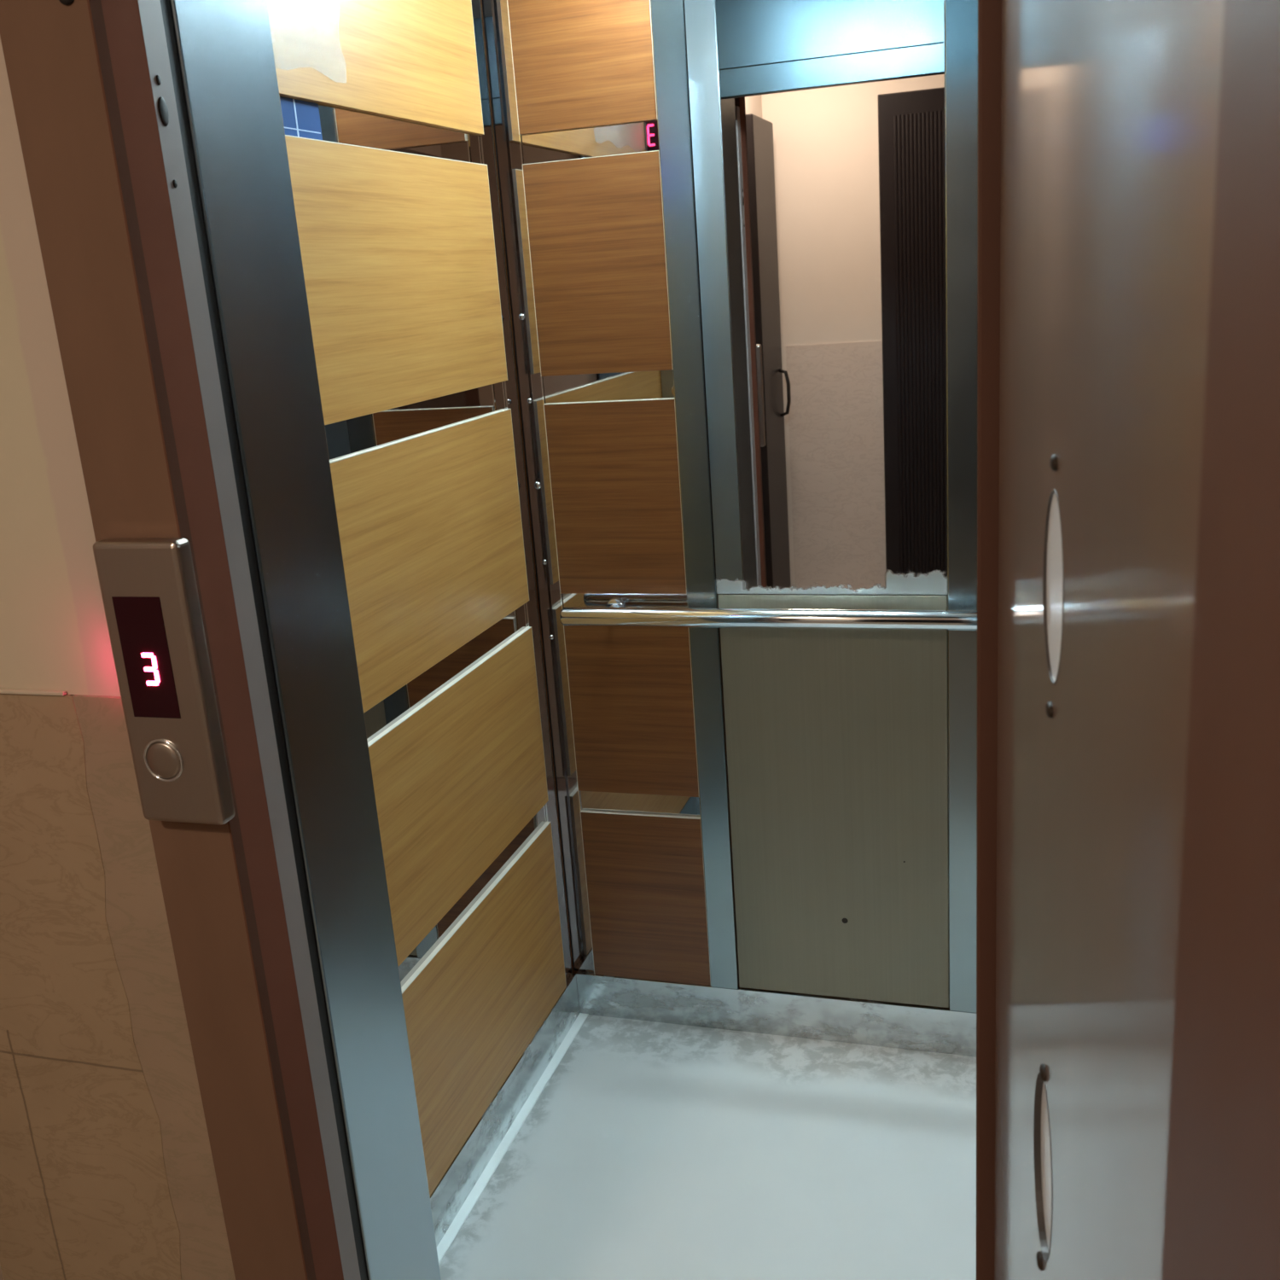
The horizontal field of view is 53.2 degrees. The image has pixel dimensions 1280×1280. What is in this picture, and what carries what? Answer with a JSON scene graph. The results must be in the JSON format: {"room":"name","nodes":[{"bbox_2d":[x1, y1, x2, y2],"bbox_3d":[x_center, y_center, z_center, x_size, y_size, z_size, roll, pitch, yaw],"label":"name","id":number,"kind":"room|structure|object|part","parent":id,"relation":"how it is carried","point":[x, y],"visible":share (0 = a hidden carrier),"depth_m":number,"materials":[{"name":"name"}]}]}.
{"room":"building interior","nodes":[
{"label":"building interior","id":0,"kind":"room"},
{"bbox_2d":[0,1265,4,1279],"bbox_3d":[-1.247,0.296,0.196,0.100,2.600,2.506,1,17,17],"label":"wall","id":1,"kind":"structure","parent":0,"point":[1,1272],"depth_m":1.55,"materials":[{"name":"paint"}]},
{"bbox_2d":[0,37,120,696],"bbox_3d":[0.158,-0.046,1.041,2.265,2.600,0.050,1,17,17],"label":"wall","id":2,"kind":"structure","parent":0,"point":[55,635],"depth_m":1.22,"materials":[{"name":"paint"}]},
{"bbox_2d":[0,688,66,695],"bbox_3d":[-0.700,0.051,1.312,0.269,0.004,0.006,1,17,17],"label":"trim","id":3,"kind":"structure","parent":2,"relation":"attached to","point":[40,692],"depth_m":1.28,"materials":[{"name":"tile"}]},
{"bbox_2d":[0,693,181,1279],"bbox_3d":[-0.653,0.620,1.473,0.280,1.181,0.004,1,17,17],"label":"wall tile","id":4,"kind":"structure","parent":2,"relation":"attached to","point":[84,1193],"depth_m":1.41,"materials":[{"name":"beige tile"}]},
{"bbox_2d":[72,694,235,1279],"bbox_3d":[-0.499,0.623,1.424,0.085,1.181,0.007,1,17,17],"label":"wall tile","id":5,"kind":"structure","parent":2,"relation":"attached to","point":[136,917],"depth_m":1.35,"materials":[{"name":"beige tile"}]},
{"bbox_2d":[93,537,234,825],"bbox_3d":[-0.449,0.042,1.208,0.095,0.278,0.026,1,17,17],"label":"plate","id":6,"kind":"object","parent":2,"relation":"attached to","point":[148,587],"visible":1,"depth_m":1.19,"materials":[{"name":"silver metal"}]},
{"bbox_2d":[0,0,1001,1279],"bbox_3d":[-0.043,0.182,1.188,0.910,2.010,0.102,1,17,17],"label":"door frame","id":7,"kind":"structure","parent":2,"relation":"attached to","point":[90,81],"depth_m":1.17,"materials":[{"name":"brown paint"}]},
{"bbox_2d":[994,0,1279,1279],"bbox_3d":[0.246,0.341,0.679,0.050,1.918,0.761,-1,16,10],"label":"elevator door","id":8,"kind":"structure","parent":2,"relation":"in","point":[1137,1049],"depth_m":0.45,"materials":[{"name":"brown paint"}]},
{"bbox_3d":[0.245,0.313,0.762,0.002,0.115,0.082,-1,16,10],"label":"oval pane","id":9,"kind":"part","parent":8,"relation":"part of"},
{"bbox_3d":[0.218,-0.027,0.665,0.004,0.101,0.074,-1,16,10],"label":"oval pane","id":10,"kind":"part","parent":8,"relation":"part of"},
{"bbox_2d":[479,0,572,973],"bbox_3d":[-0.397,-0.077,1.957,0.048,2.260,1.206,1,17,17],"label":"wall","id":11,"kind":"structure","parent":0,"point":[480,0],"depth_m":2.43,"materials":[{"name":"metal"}]},
{"bbox_2d":[266,0,483,134],"bbox_3d":[-0.422,-0.915,1.733,0.012,0.363,0.930,1,17,17],"label":"wood panel","id":12,"kind":"object","parent":11,"relation":"attached to","point":[411,61],"visible":0.73,"depth_m":1.87,"materials":[{"name":"brown wood"}]},
{"bbox_2d":[279,95,482,163],"bbox_3d":[-0.413,-0.718,1.790,0.003,0.048,0.929,1,17,17],"label":"strip","id":13,"kind":"object","parent":11,"relation":"attached to","point":[338,125],"visible":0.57,"depth_m":1.92,"materials":[{"name":"silver metal"}]},
{"bbox_2d":[279,96,322,139],"bbox_3d":[-0.487,-0.643,1.548,0.001,0.047,0.386,1,17,17],"label":"film","id":14,"kind":"object","parent":13,"relation":"attached to","point":[301,119],"visible":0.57,"depth_m":1.68,"materials":[{"name":"blue plastic"}]},
{"bbox_2d":[285,134,507,424],"bbox_3d":[-0.393,-0.517,1.846,0.012,0.368,0.930,1,17,17],"label":"wood panel","id":15,"kind":"object","parent":11,"relation":"attached to","point":[398,250],"visible":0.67,"depth_m":1.91,"materials":[{"name":"brown wood"}]},
{"bbox_2d":[324,381,506,460],"bbox_3d":[-0.383,-0.316,1.904,0.003,0.050,0.929,1,17,17],"label":"strip","id":16,"kind":"object","parent":11,"relation":"attached to","point":[346,438],"visible":0.5,"depth_m":1.98,"materials":[{"name":"silver metal"}]},
{"bbox_2d":[329,408,529,713],"bbox_3d":[-0.364,-0.118,1.959,0.012,0.362,0.930,1,17,17],"label":"wood panel","id":17,"kind":"object","parent":11,"relation":"attached to","point":[430,525],"visible":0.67,"depth_m":2.02,"materials":[{"name":"brown wood"}]},
{"bbox_2d":[363,604,527,742],"bbox_3d":[-0.354,0.080,2.016,0.003,0.050,0.929,1,17,17],"label":"strip","id":18,"kind":"object","parent":11,"relation":"attached to","point":[384,714],"visible":0.43,"depth_m":2.10,"materials":[{"name":"silver metal"}]},
{"bbox_2d":[367,626,548,965],"bbox_3d":[-0.335,0.277,2.071,0.012,0.360,0.930,1,17,17],"label":"wood panel","id":19,"kind":"object","parent":11,"relation":"attached to","point":[458,776],"visible":0.67,"depth_m":2.14,"materials":[{"name":"brown wood"}]},
{"bbox_2d":[398,805,546,987],"bbox_3d":[-0.326,0.471,2.127,0.003,0.045,0.929,1,17,17],"label":"strip","id":20,"kind":"object","parent":11,"relation":"attached to","point":[450,919],"visible":0.43,"depth_m":2.21,"materials":[{"name":"silver metal"}]},
{"bbox_2d":[401,821,566,1196],"bbox_3d":[-0.306,0.671,2.182,0.012,0.372,0.930,1,17,17],"label":"wood panel","id":21,"kind":"object","parent":11,"relation":"attached to","point":[477,1002],"visible":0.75,"depth_m":2.25,"materials":[{"name":"brown wood"}]},
{"bbox_2d":[430,973,579,1245],"bbox_3d":[-0.282,0.890,2.271,0.014,0.097,0.986,1,17,17],"label":"baseboard","id":22,"kind":"structure","parent":11,"relation":"attached to","point":[446,1200],"depth_m":2.33,"materials":[{"name":"metal"}]},
{"bbox_2d":[436,1012,588,1264],"bbox_3d":[-0.263,0.936,2.278,0.020,0.002,0.986,1,17,17],"label":"trim","id":23,"kind":"structure","parent":11,"relation":"attached to","point":[488,1172],"depth_m":2.33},
{"bbox_2d":[471,0,571,981],"bbox_3d":[-0.224,-0.258,2.410,0.007,2.020,0.055,1,17,17],"label":"strip","id":24,"kind":"object","parent":11,"relation":"attached to","point":[485,140],"visible":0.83,"depth_m":2.40,"materials":[{"name":"metal"}]},
{"bbox_2d":[439,1012,976,1279],"bbox_3d":[0.244,0.993,2.059,1.163,0.060,1.166,1,17,17],"label":"floor","id":25,"kind":"structure","parent":0,"point":[651,1150],"depth_m":2.23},
{"bbox_2d":[159,0,441,1279],"bbox_3d":[-0.440,0.069,1.434,0.188,2.150,0.176,1,17,17],"label":"door frame","id":26,"kind":"object","parent":25,"relation":"on","point":[221,53],"visible":0.5,"depth_m":1.37,"materials":[{"name":"grey metal"}]},
{"bbox_2d":[480,0,949,1006],"bbox_3d":[0.342,-0.231,2.308,1.148,2.260,0.048,1,17,17],"label":"wall","id":27,"kind":"structure","parent":0,"point":[573,971],"depth_m":2.43,"materials":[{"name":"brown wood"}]},
{"bbox_2d":[481,0,594,972],"bbox_3d":[-0.188,-0.267,2.436,0.050,2.020,0.008,1,17,17],"label":"strip","id":28,"kind":"object","parent":27,"relation":"attached to","point":[508,140],"visible":1,"depth_m":2.41,"materials":[{"name":"metal"}]},
{"bbox_2d":[506,0,657,134],"bbox_3d":[-0.102,-1.060,2.162,0.253,0.363,0.012,1,17,17],"label":"wood panel","id":29,"kind":"object","parent":27,"relation":"attached to","point":[578,64],"visible":1,"depth_m":2.18,"materials":[{"name":"brown wood"}]},
{"bbox_2d":[521,120,658,163],"bbox_3d":[-0.086,-0.864,2.223,0.251,0.048,0.003,1,17,17],"label":"strip","id":30,"kind":"object","parent":27,"relation":"attached to","point":[639,136],"visible":1,"depth_m":2.22,"materials":[{"name":"silver metal"}]},
{"bbox_2d":[522,150,672,376],"bbox_3d":[-0.073,-0.662,2.275,0.253,0.368,0.012,1,17,17],"label":"wood panel","id":31,"kind":"object","parent":27,"relation":"attached to","point":[596,224],"visible":1,"depth_m":2.27,"materials":[{"name":"brown wood"}]},
{"bbox_2d":[542,369,674,403],"bbox_3d":[-0.057,-0.462,2.336,0.251,0.050,0.003,1,17,17],"label":"strip","id":32,"kind":"object","parent":27,"relation":"attached to","point":[656,384],"visible":1,"depth_m":2.33,"materials":[{"name":"silver metal"}]},
{"bbox_2d":[543,397,686,593],"bbox_3d":[-0.044,-0.263,2.388,0.253,0.362,0.012,1,17,17],"label":"wood panel","id":33,"kind":"object","parent":27,"relation":"attached to","point":[613,465],"visible":1,"depth_m":2.38,"materials":[{"name":"brown wood"}]},
{"bbox_2d":[562,593,687,607],"bbox_3d":[-0.028,-0.066,2.449,0.251,0.050,0.003,1,17,17],"label":"strip","id":34,"kind":"object","parent":27,"relation":"attached to","point":[569,600],"visible":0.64,"depth_m":2.44,"materials":[{"name":"silver metal"}]},
{"bbox_2d":[563,625,698,797],"bbox_3d":[-0.015,0.132,2.500,0.253,0.360,0.012,1,17,17],"label":"wood panel","id":35,"kind":"object","parent":27,"relation":"attached to","point":[631,689],"visible":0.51,"depth_m":2.50,"materials":[{"name":"brown wood"}]},
{"bbox_2d":[580,791,700,816],"bbox_3d":[0.000,0.325,2.559,0.251,0.045,0.003,1,17,17],"label":"strip","id":36,"kind":"object","parent":27,"relation":"attached to","point":[636,803],"visible":1,"depth_m":2.56,"materials":[{"name":"silver metal"}]},
{"bbox_2d":[580,809,710,985],"bbox_3d":[0.014,0.527,2.612,0.253,0.372,0.012,1,17,17],"label":"wood panel","id":37,"kind":"object","parent":27,"relation":"attached to","point":[645,881],"visible":1,"depth_m":2.60,"materials":[{"name":"brown wood"}]},
{"bbox_2d":[650,0,738,989],"bbox_3d":[0.102,-0.277,2.336,0.057,2.051,0.016,1,17,17],"label":"upright","id":38,"kind":"object","parent":27,"relation":"attached to","point":[667,16],"visible":1,"depth_m":2.31,"materials":[{"name":"silver metal"}]},
{"bbox_2d":[559,598,977,630],"bbox_3d":[0.333,-0.044,2.292,0.990,0.038,0.084,1,17,17],"label":"handrail","id":39,"kind":"object","parent":27,"relation":"attached to","point":[614,613],"visible":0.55,"depth_m":2.29,"materials":[{"name":"silver metal"}]},
{"bbox_2d":[576,971,976,1056],"bbox_3d":[0.405,0.758,2.558,1.122,0.097,0.014,1,17,17],"label":"baseboard","id":40,"kind":"structure","parent":27,"relation":"attached to","point":[829,1018],"depth_m":2.59,"materials":[{"name":"metal"}]},
{"bbox_2d":[684,0,947,594],"bbox_3d":[0.301,-0.671,2.154,0.418,1.223,0.011,1,17,17],"label":"wall mirror","id":41,"kind":"object","parent":27,"relation":"attached to","point":[818,126],"visible":1,"depth_m":2.17,"materials":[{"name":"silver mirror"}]},
{"bbox_2d":[717,593,949,1007],"bbox_3d":[0.373,0.313,2.432,0.415,0.823,0.012,1,17,17],"label":"metal panel","id":42,"kind":"object","parent":27,"relation":"attached to","point":[837,739],"visible":1,"depth_m":2.42,"materials":[{"name":"grey metal"}]},
{"bbox_2d":[944,0,977,1012],"bbox_3d":[0.556,-0.269,2.193,0.058,2.051,0.016,1,17,17],"label":"upright","id":43,"kind":"object","parent":27,"relation":"attached to","point":[961,16],"visible":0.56,"depth_m":2.18,"materials":[{"name":"silver metal"}]}
]}

